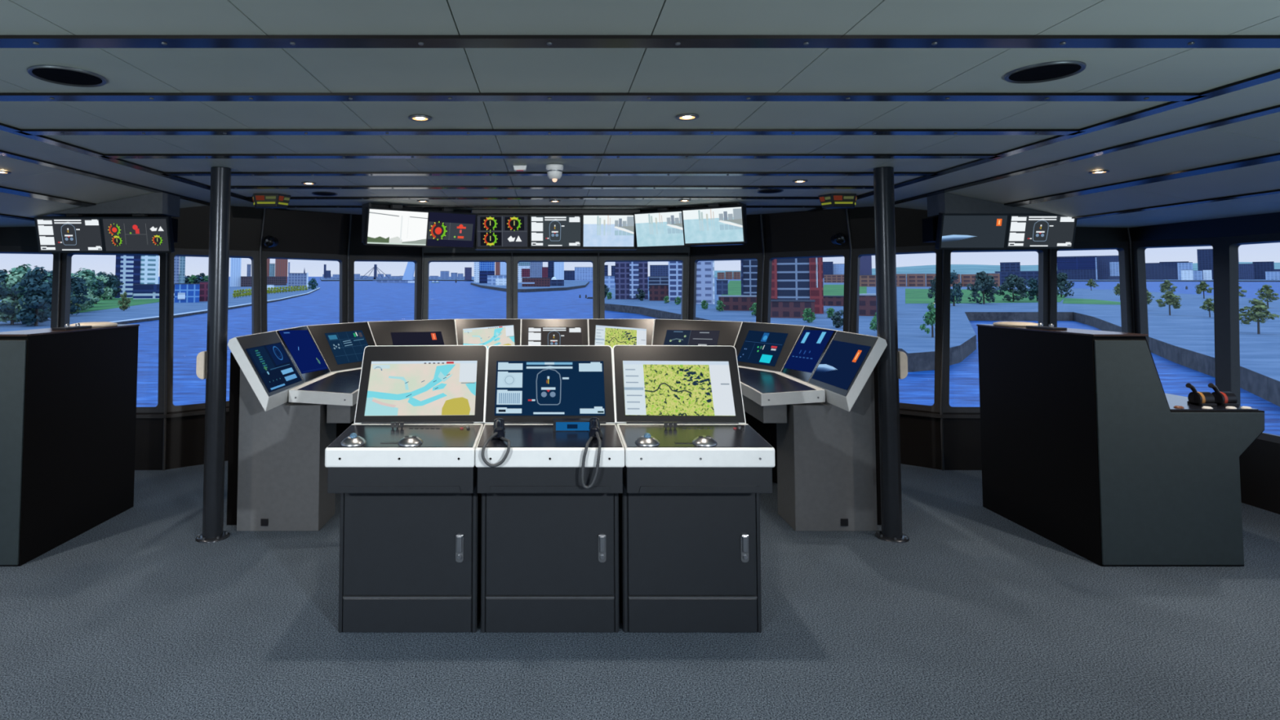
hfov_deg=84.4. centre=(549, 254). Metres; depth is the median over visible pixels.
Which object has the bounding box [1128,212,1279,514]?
wall
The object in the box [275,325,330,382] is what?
monitor
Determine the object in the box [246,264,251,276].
building
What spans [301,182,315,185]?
recessed light
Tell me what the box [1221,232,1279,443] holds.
window
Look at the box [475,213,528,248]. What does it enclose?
monitor
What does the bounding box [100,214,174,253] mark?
monitor
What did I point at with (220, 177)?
steel post
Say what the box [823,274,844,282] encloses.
building
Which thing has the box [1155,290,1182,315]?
tree
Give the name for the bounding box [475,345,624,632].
console
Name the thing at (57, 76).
grille
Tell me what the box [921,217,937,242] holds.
bracket
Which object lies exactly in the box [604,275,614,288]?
building
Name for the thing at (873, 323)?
tree
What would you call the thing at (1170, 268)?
building
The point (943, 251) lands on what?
trim
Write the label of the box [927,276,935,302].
tree
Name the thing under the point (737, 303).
building
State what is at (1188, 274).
building
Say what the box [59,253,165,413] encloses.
window
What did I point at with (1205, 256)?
building
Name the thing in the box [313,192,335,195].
grille
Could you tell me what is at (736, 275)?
building
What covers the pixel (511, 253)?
trim
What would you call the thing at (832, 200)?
indicator
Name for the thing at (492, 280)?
building
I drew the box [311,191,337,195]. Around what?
ceiling vent
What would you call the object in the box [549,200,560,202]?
recessed light
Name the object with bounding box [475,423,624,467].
desk tray
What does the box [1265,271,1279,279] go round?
building
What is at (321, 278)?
shore
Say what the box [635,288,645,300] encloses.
tree
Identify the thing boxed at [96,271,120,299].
tree
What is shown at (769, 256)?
window
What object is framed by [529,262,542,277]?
building
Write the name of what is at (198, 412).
trim
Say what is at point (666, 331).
station
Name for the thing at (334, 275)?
building
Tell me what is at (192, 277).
tree
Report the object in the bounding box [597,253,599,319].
trim
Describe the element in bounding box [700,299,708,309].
tree
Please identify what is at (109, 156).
trim
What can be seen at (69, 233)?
monitor
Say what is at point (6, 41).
trim
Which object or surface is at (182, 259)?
building
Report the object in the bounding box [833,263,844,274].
building
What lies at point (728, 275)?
building
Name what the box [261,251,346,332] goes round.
window
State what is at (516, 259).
window
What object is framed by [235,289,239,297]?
tree
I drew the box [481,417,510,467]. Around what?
telephone handset
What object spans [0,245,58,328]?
window
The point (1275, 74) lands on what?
trim
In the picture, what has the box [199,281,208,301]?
building
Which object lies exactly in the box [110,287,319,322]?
kerb
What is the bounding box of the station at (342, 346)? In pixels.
[306,321,375,438]
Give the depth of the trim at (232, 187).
5.41 m
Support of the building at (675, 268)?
on the quay at (1185, 337)
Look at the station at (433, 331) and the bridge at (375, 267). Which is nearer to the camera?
the station at (433, 331)
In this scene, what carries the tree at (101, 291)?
on the lawn at (106, 304)
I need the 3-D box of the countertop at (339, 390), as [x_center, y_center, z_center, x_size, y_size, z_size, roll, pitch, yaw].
[-1.049,1.078,5.847,1.125,0.231,2.699,-2,-4,42]
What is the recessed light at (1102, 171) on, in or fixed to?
in the ceiling
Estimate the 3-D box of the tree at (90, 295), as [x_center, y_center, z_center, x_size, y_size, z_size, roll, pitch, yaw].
[-213.903,17.968,317.050,15.676,17.546,15.573,0,-3,-5]
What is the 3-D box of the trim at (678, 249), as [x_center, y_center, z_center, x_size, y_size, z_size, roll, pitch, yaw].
[0.069,-0.089,7.992,3.050,0.150,0.040,0,-3,0]
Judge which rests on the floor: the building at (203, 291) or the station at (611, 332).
the station at (611, 332)
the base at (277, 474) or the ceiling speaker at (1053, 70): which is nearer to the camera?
the ceiling speaker at (1053, 70)
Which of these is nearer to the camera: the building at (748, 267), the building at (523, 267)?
the building at (748, 267)
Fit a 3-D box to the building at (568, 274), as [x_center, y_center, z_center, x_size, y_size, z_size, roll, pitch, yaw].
[60.342,65.520,2148.456,34.992,29.375,21.155,0,-3,2]
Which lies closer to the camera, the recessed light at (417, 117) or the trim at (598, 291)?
the recessed light at (417, 117)
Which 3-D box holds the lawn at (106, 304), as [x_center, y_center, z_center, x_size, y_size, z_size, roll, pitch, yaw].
[-281.058,29.897,427.821,167.782,5.911,314.505,0,-3,0]
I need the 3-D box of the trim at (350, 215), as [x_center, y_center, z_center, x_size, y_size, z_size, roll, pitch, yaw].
[-2.129,0.763,7.402,0.034,2.391,0.255,1,-3,-20]
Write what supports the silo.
on the shore
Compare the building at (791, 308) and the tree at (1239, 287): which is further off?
the tree at (1239, 287)
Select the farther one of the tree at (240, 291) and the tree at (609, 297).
the tree at (240, 291)
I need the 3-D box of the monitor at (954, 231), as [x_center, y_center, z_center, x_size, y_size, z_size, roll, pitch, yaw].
[3.474,-0.210,5.775,0.546,0.348,0.148,0,-3,0]
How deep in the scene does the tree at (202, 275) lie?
1034.06 m
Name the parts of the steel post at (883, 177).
plate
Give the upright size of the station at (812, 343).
1.294 m
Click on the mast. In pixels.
(307, 285)
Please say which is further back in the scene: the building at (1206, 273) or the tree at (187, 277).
the building at (1206, 273)
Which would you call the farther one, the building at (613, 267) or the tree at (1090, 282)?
the building at (613, 267)
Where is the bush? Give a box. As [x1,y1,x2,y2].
[70,300,80,313]
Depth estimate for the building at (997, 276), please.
886.31 m
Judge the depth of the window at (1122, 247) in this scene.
6.42 m
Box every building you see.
[114,255,133,297]
[133,255,159,284]
[133,284,174,298]
[173,256,179,284]
[174,283,199,302]
[178,256,185,283]
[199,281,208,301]
[230,257,241,286]
[240,276,251,286]
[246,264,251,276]
[266,258,270,276]
[266,276,286,285]
[266,284,274,289]
[269,263,275,276]
[275,258,287,283]
[288,272,306,287]
[333,274,339,277]
[377,274,383,277]
[429,275,438,279]
[440,271,448,279]
[450,272,457,279]
[457,273,463,279]
[464,267,471,279]
[474,262,479,282]
[479,262,494,283]
[487,275,506,285]
[495,262,500,275]
[500,262,506,275]
[518,262,529,282]
[521,277,550,286]
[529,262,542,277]
[542,266,547,277]
[547,262,554,279]
[550,280,564,285]
[554,262,564,279]
[564,270,574,279]
[574,266,592,280]
[604,265,608,275]
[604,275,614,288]
[611,265,615,282]
[615,262,648,299]
[648,275,668,284]
[648,284,668,300]
[649,265,668,275]
[668,261,682,301]
[696,260,715,304]
[715,280,728,294]
[717,272,724,279]
[718,295,756,311]
[724,271,733,279]
[733,271,740,279]
[740,259,757,295]
[770,299,815,318]
[771,257,823,313]
[822,261,833,278]
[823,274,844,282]
[823,295,844,306]
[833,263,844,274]
[858,293,876,315]
[859,255,871,275]
[859,275,875,286]
[896,273,906,286]
[906,273,925,286]
[925,273,935,286]
[950,274,960,286]
[960,274,976,286]
[985,273,999,286]
[995,271,1060,285]
[1000,262,1020,271]
[1057,255,1097,279]
[1097,255,1119,279]
[1145,262,1163,279]
[1159,261,1188,279]
[1177,262,1192,279]
[1181,269,1193,279]
[1192,270,1202,279]
[1196,248,1239,279]
[1203,269,1212,279]
[1238,263,1254,279]
[1252,261,1274,279]
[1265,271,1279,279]
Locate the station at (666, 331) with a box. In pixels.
[652,319,742,346]
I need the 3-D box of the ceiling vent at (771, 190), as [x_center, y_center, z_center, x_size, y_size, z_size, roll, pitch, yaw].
[1.786,-0.508,5.681,0.208,0.010,0.208,0,-3,0]
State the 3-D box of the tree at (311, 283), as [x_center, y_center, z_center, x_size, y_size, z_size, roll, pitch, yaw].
[-284.174,35.507,840.764,12.766,14.452,11.257,-2,-3,29]
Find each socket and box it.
[260,518,268,525]
[840,518,848,525]
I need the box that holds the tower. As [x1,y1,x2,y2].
[324,264,326,277]
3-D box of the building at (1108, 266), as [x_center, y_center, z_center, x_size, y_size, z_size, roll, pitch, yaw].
[1834.684,45.113,2284.364,77.743,78.700,47.106,-2,-4,39]
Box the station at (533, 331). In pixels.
[520,319,588,345]
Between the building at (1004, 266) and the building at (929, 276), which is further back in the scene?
the building at (1004, 266)
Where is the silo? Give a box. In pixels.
[325,270,330,277]
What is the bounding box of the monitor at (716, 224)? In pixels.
[681,203,746,244]
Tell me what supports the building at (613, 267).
on the quay at (1185, 337)
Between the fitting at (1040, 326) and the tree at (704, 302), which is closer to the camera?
the fitting at (1040, 326)
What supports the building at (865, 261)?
on the quay at (1185, 337)
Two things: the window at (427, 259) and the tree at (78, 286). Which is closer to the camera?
the window at (427, 259)
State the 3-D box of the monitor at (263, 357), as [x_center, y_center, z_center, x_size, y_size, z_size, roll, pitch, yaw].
[-1.884,0.764,4.684,0.279,0.461,0.670,0,-3,0]
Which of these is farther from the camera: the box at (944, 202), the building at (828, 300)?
the building at (828, 300)
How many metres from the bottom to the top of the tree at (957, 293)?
17.148 m
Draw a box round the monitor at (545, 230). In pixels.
[528,213,582,248]
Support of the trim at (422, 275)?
attached to the wall at (295, 230)
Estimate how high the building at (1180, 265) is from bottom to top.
55.454 m
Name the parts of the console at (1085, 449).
control knob, panel, lever arm, control knob, control panel, lever arm, control knob, control knob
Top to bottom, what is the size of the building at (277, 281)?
15.224 m
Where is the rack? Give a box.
[361,202,746,249]
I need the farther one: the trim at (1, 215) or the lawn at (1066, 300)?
the lawn at (1066, 300)
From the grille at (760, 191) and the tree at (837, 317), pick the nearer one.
the grille at (760, 191)
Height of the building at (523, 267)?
45.554 m
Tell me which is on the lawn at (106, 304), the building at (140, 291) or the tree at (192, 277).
the building at (140, 291)
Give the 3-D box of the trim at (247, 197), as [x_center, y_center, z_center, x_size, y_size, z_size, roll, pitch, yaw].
[0.000,-0.485,6.103,5.320,0.016,0.086,0,-3,0]
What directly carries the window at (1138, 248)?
in the wall at (1260, 464)
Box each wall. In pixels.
[0,205,1128,470]
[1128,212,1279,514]
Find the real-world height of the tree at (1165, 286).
11.757 m
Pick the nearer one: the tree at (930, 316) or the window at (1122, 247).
the window at (1122, 247)
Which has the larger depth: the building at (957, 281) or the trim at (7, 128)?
the building at (957, 281)
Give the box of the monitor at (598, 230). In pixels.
[582,213,635,248]
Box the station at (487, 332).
[454,319,521,426]
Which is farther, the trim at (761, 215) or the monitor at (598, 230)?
the trim at (761, 215)
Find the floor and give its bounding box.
[0,461,1279,719]
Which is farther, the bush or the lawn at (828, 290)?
the lawn at (828, 290)
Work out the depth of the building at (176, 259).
929.53 m
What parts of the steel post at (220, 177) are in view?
plate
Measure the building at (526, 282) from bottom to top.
11.705 m
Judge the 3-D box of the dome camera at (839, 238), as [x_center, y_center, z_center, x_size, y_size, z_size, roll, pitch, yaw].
[2.823,-0.148,6.835,0.116,0.116,0.160,0,-3,0]
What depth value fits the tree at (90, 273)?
336.00 m
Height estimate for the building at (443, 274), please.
30.710 m
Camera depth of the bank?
1992.95 m
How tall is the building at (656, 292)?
9.441 m
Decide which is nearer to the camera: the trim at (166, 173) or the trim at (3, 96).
the trim at (3, 96)
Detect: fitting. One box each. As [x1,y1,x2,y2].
[51,323,92,329]
[1026,323,1066,329]
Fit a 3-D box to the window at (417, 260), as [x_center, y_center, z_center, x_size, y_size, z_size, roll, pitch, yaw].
[-1.796,0.743,7.667,0.900,1.479,0.301,2,-3,-32]
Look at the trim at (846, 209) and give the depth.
6.88 m
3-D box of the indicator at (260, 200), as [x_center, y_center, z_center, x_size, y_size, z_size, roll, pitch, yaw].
[-2.378,-0.447,5.917,0.330,0.110,0.127,0,-3,0]
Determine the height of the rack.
0.399 m
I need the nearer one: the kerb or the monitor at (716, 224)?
the monitor at (716, 224)
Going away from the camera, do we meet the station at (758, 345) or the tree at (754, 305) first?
the station at (758, 345)
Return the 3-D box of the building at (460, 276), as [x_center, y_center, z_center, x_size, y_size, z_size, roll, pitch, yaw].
[-342.665,85.832,2680.375,21.286,21.389,40.400,0,-3,-7]
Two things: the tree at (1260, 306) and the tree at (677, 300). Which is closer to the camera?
the tree at (1260, 306)
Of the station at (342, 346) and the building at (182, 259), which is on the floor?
the station at (342, 346)
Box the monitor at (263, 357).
[227,330,304,411]
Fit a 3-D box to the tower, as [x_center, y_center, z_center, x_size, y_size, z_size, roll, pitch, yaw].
[-933.069,74.218,2902.223,9.596,62.265,6.400,1,-3,-18]
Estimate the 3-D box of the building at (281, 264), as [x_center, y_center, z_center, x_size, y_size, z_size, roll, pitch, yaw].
[-564.799,1.265,1473.569,24.481,121.554,14.849,1,-3,-21]
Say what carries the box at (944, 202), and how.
attached to the ceiling
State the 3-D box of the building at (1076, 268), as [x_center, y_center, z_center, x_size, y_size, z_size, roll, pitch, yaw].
[1723.896,46.498,2290.179,103.778,76.495,60.700,-2,-3,37]
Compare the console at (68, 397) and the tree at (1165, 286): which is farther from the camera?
the tree at (1165, 286)
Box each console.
[0,324,139,566]
[324,345,487,632]
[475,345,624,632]
[612,345,775,632]
[976,324,1264,566]
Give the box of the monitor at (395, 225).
[363,204,429,247]
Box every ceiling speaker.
[26,65,106,87]
[1004,60,1086,83]
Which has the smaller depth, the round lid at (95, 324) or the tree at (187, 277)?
the round lid at (95, 324)
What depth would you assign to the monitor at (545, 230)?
7.02 m
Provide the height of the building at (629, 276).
49.212 m
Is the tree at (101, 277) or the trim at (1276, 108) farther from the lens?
the tree at (101, 277)
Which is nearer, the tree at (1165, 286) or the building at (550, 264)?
the tree at (1165, 286)
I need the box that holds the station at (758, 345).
[734,321,804,483]
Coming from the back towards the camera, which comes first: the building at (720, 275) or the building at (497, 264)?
the building at (720, 275)
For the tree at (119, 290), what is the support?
on the lawn at (106, 304)
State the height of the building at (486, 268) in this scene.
104.335 m
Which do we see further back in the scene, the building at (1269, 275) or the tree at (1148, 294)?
the building at (1269, 275)
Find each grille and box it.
[31,68,102,84]
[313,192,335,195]
[759,190,781,192]
[1008,63,1081,81]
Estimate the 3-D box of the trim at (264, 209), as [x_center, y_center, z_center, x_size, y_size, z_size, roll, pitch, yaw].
[-2.810,0.735,6.816,0.032,2.391,0.256,2,-3,-31]
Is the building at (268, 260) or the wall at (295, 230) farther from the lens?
the building at (268, 260)
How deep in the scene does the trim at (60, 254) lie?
6.39 m
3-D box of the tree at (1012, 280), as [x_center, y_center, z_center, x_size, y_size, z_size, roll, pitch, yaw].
[250.710,18.511,379.957,13.490,15.464,13.945,2,-3,-35]
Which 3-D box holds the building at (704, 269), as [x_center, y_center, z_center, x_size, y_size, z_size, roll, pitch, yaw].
[78.039,3.859,357.312,11.572,43.684,7.403,-1,-3,12]
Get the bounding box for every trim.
[0,35,1279,48]
[0,93,1204,101]
[0,122,289,210]
[0,150,209,205]
[0,186,96,207]
[0,213,34,221]
[15,128,1084,135]
[56,253,62,327]
[99,154,999,158]
[136,408,980,417]
[161,172,938,175]
[162,217,172,470]
[208,186,873,188]
[244,196,818,199]
[259,208,265,333]
[287,205,822,208]
[346,213,351,322]
[421,247,423,319]
[422,243,689,253]
[511,253,512,319]
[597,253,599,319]
[686,246,689,319]
[760,213,764,322]
[807,68,1279,211]
[845,208,852,332]
[894,104,1279,204]
[940,249,944,470]
[1004,152,1279,207]
[1048,248,1051,324]
[1071,189,1279,219]
[1127,227,1134,333]
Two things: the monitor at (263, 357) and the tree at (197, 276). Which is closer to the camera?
the monitor at (263, 357)
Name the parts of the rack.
plate, rail, plate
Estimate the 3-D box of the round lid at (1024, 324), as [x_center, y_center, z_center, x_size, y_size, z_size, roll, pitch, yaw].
[3.320,0.497,4.982,0.270,0.028,0.338,0,-3,0]
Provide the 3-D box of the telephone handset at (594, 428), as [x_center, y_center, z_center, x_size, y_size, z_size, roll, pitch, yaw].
[0.206,0.904,3.207,0.088,0.259,0.320,-1,-3,10]
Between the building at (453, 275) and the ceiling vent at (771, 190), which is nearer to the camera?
the ceiling vent at (771, 190)
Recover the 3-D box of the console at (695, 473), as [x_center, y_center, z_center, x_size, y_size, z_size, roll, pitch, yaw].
[0.662,1.122,3.481,0.665,1.296,0.818,0,-3,0]
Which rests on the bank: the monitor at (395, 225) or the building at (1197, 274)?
the building at (1197, 274)
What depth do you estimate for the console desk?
4.80 m
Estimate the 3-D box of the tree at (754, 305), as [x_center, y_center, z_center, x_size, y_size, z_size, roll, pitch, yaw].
[73.513,19.680,249.347,4.358,5.192,3.872,2,-3,-34]
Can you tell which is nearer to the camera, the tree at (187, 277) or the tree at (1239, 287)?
the tree at (1239, 287)
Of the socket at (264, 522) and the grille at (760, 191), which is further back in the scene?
the grille at (760, 191)
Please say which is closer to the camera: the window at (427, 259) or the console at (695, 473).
the console at (695, 473)
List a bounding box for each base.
[226,351,336,531]
[776,363,881,531]
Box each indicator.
[252,193,290,208]
[817,193,857,208]
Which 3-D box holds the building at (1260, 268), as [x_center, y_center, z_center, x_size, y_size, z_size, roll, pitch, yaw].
[2428.495,56.857,2382.330,30.752,60.900,50.986,3,-4,-44]
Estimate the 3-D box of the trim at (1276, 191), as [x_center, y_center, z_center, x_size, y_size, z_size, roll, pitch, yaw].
[4.300,-0.459,2.275,0.080,0.013,9.700,0,-3,0]
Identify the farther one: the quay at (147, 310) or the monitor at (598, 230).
the quay at (147, 310)
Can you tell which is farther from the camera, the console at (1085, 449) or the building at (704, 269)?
the building at (704, 269)
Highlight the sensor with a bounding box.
[512,164,526,171]
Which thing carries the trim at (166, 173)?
attached to the ceiling
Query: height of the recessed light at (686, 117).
0.008 m
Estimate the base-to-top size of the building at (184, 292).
12.199 m
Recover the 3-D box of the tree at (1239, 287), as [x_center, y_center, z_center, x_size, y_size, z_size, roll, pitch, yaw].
[345.892,19.701,352.382,8.670,11.371,9.888,-1,-3,17]
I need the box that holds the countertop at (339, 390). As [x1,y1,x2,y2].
[288,368,361,422]
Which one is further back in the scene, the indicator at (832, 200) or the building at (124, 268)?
the building at (124, 268)
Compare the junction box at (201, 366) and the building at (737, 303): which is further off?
the building at (737, 303)
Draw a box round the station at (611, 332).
[587,319,654,347]
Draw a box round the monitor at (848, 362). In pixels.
[808,330,887,411]
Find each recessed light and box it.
[0,170,11,173]
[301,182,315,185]
[408,114,431,121]
[417,200,428,202]
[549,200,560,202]
[675,113,698,120]
[678,199,690,201]
[792,179,807,182]
[1088,169,1109,173]
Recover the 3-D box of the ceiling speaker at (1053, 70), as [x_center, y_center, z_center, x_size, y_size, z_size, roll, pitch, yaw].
[1.800,-0.660,2.550,0.245,0.010,0.245,0,-3,0]
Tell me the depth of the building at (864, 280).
889.78 m
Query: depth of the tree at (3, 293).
235.02 m
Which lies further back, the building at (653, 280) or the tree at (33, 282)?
the building at (653, 280)
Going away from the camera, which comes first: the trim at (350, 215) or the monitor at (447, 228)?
the monitor at (447, 228)
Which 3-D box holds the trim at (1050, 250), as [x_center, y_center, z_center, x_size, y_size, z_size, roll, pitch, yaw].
[4.503,0.711,6.324,0.044,2.391,0.376,-3,-4,43]
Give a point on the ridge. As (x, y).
(960, 269)
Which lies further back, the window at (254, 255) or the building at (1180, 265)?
the building at (1180, 265)
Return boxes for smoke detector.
[546,163,563,182]
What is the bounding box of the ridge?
[714,262,1279,277]
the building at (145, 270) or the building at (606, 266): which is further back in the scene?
the building at (606, 266)
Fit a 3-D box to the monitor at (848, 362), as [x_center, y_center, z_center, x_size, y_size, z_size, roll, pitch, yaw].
[1.976,0.764,4.684,0.279,0.461,0.670,0,-3,0]
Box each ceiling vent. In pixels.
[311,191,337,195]
[756,188,783,193]
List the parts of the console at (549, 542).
door, lever, handle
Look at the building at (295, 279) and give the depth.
979.62 m
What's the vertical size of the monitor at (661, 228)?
0.404 m
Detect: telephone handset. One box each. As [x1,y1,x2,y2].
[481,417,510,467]
[581,417,602,488]
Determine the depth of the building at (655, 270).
1370.40 m
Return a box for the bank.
[1066,279,1279,281]
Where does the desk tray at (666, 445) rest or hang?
on the console at (695, 473)
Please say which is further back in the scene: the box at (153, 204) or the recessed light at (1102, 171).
the box at (153, 204)
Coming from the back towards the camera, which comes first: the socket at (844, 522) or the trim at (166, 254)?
the trim at (166, 254)
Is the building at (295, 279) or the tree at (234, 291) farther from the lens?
the building at (295, 279)
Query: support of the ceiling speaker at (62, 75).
attached to the ceiling
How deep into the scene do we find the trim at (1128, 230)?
6.39 m
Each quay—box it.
[0,280,319,332]
[604,278,1279,406]
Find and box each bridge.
[322,264,402,279]
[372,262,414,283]
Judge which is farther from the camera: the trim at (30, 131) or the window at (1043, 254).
the window at (1043, 254)
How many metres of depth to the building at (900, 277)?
888.26 m
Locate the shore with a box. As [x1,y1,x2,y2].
[320,276,474,280]
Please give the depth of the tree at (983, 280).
352.38 m
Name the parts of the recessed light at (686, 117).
bulb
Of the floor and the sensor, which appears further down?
the floor
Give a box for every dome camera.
[262,235,278,247]
[831,232,846,244]
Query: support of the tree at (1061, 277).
on the lawn at (912, 295)
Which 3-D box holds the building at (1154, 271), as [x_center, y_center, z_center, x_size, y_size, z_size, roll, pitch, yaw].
[1950.008,57.169,2282.639,74.192,54.450,44.675,-2,-4,40]
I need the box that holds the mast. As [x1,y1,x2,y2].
[306,272,308,288]
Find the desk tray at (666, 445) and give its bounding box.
[616,423,775,467]
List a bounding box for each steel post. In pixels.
[195,166,231,542]
[873,166,909,542]
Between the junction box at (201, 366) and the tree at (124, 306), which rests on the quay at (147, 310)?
the tree at (124, 306)
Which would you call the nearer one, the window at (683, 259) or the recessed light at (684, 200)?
the recessed light at (684, 200)
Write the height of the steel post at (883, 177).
2.386 m
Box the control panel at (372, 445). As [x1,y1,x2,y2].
[324,423,483,467]
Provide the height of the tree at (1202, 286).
11.087 m
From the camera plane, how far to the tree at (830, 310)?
237.21 m
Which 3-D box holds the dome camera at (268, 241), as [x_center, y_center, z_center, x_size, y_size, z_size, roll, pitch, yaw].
[-2.732,-0.122,6.834,0.116,0.116,0.160,0,-3,0]
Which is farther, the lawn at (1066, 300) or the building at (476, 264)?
the building at (476, 264)
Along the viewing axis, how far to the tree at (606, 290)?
445.12 m
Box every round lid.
[69,321,118,327]
[992,321,1038,327]
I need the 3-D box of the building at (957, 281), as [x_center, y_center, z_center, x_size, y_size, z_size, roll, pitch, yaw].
[515.046,34.011,898.352,20.276,16.438,20.400,-2,-3,30]
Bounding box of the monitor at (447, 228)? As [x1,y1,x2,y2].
[420,208,477,248]
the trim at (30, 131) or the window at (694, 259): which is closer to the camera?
the trim at (30, 131)
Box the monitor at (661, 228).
[633,208,693,248]
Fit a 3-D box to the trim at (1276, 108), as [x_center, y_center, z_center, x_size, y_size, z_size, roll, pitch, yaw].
[3.180,-0.672,2.285,0.080,0.012,9.700,0,-3,0]
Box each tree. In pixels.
[0,263,52,323]
[0,269,17,321]
[0,271,32,324]
[11,265,52,325]
[15,270,73,313]
[70,273,91,315]
[70,274,99,311]
[71,267,100,309]
[89,270,105,306]
[92,275,113,303]
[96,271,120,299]
[100,275,124,297]
[117,291,130,311]
[184,275,191,283]
[186,275,197,283]
[193,275,200,283]
[195,272,208,283]
[231,289,236,297]
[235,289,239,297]
[238,288,242,297]
[307,277,317,288]
[604,284,609,297]
[606,292,612,299]
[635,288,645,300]
[663,295,669,303]
[674,297,681,304]
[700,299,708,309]
[715,300,725,311]
[749,302,756,315]
[802,307,816,322]
[826,307,835,318]
[830,310,843,328]
[869,312,876,330]
[919,302,935,337]
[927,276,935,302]
[950,270,963,306]
[965,271,998,303]
[995,274,1027,302]
[1024,277,1038,301]
[1057,271,1075,297]
[1084,279,1098,290]
[1112,283,1119,295]
[1146,288,1154,304]
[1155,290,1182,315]
[1159,280,1177,293]
[1195,281,1213,298]
[1199,297,1213,317]
[1238,283,1247,297]
[1239,297,1279,333]
[1254,284,1279,307]
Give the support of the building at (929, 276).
on the quay at (1185, 337)
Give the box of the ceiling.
[0,0,1279,227]
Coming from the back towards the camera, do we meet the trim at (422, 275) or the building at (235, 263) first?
the building at (235, 263)
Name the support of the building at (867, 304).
on the quay at (1185, 337)
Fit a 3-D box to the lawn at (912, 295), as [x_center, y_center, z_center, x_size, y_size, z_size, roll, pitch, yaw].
[319.591,31.342,554.501,275.181,7.307,392.054,0,-3,0]
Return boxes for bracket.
[171,217,177,242]
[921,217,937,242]
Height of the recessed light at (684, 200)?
0.008 m
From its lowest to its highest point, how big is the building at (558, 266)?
112.352 m
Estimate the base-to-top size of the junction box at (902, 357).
0.180 m
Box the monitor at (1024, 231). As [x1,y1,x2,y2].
[1005,213,1076,248]
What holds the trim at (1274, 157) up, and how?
attached to the ceiling
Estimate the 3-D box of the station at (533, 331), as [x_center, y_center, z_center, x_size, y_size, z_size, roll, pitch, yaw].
[0.046,1.284,6.812,0.660,1.294,0.265,0,-3,0]
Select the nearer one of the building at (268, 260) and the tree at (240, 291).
the tree at (240, 291)
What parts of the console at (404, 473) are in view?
label plate, toggle lever, toggle lever, toggle lever, door, lever, handle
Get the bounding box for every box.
[48,192,180,217]
[195,351,206,379]
[897,351,907,379]
[926,192,1050,217]
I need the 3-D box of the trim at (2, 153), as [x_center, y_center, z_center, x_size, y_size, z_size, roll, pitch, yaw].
[-3.180,-0.672,2.285,0.080,0.012,9.700,0,-3,0]
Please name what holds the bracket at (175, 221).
attached to the ceiling
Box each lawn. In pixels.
[74,296,159,313]
[721,280,741,295]
[822,284,866,295]
[905,288,1064,303]
[1062,297,1120,304]
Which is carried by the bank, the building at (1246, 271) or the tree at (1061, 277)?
the building at (1246, 271)
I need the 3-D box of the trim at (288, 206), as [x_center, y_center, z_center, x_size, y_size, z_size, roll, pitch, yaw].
[0.000,-0.454,6.749,5.320,0.016,0.086,0,-3,0]
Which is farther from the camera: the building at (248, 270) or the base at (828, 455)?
the building at (248, 270)
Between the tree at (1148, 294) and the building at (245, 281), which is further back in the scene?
the building at (245, 281)
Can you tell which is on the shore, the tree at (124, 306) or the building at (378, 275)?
the building at (378, 275)
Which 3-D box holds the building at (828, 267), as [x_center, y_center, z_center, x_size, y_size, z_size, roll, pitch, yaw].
[1470.545,84.460,3709.321,55.964,86.430,33.738,-1,-3,22]
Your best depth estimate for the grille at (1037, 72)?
2.55 m
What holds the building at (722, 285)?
on the lawn at (734, 286)
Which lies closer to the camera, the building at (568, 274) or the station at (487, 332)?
the station at (487, 332)
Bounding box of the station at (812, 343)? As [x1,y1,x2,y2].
[781,325,836,382]
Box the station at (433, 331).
[367,319,457,345]
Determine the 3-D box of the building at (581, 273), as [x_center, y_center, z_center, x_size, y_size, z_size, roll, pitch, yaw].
[100.744,57.235,2015.780,59.293,38.149,35.736,0,-3,3]
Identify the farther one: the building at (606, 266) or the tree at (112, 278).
the building at (606, 266)
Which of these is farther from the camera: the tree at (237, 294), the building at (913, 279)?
the building at (913, 279)
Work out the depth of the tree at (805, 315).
213.83 m
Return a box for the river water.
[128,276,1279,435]
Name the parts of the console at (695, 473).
toggle lever, toggle lever, toggle lever, label plate, door, handle, lever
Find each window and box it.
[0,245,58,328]
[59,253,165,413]
[166,248,259,412]
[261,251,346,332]
[349,254,422,322]
[422,255,511,319]
[512,255,598,319]
[599,254,688,319]
[688,253,762,322]
[762,248,849,332]
[850,244,942,412]
[942,248,1048,413]
[1050,241,1133,333]
[1131,236,1222,391]
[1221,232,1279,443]
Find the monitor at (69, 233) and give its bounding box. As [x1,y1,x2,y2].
[34,214,104,253]
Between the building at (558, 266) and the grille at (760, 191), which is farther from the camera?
the building at (558, 266)
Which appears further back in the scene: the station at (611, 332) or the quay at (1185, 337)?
the quay at (1185, 337)
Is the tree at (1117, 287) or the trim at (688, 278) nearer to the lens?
the trim at (688, 278)
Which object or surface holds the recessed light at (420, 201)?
in the ceiling
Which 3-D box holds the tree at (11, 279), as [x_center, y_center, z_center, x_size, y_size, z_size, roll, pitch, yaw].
[-183.533,15.182,240.382,16.500,18.468,16.391,1,-3,-14]
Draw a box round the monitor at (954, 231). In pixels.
[935,213,1009,249]
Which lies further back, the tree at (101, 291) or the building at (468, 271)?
the building at (468, 271)
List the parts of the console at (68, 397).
panel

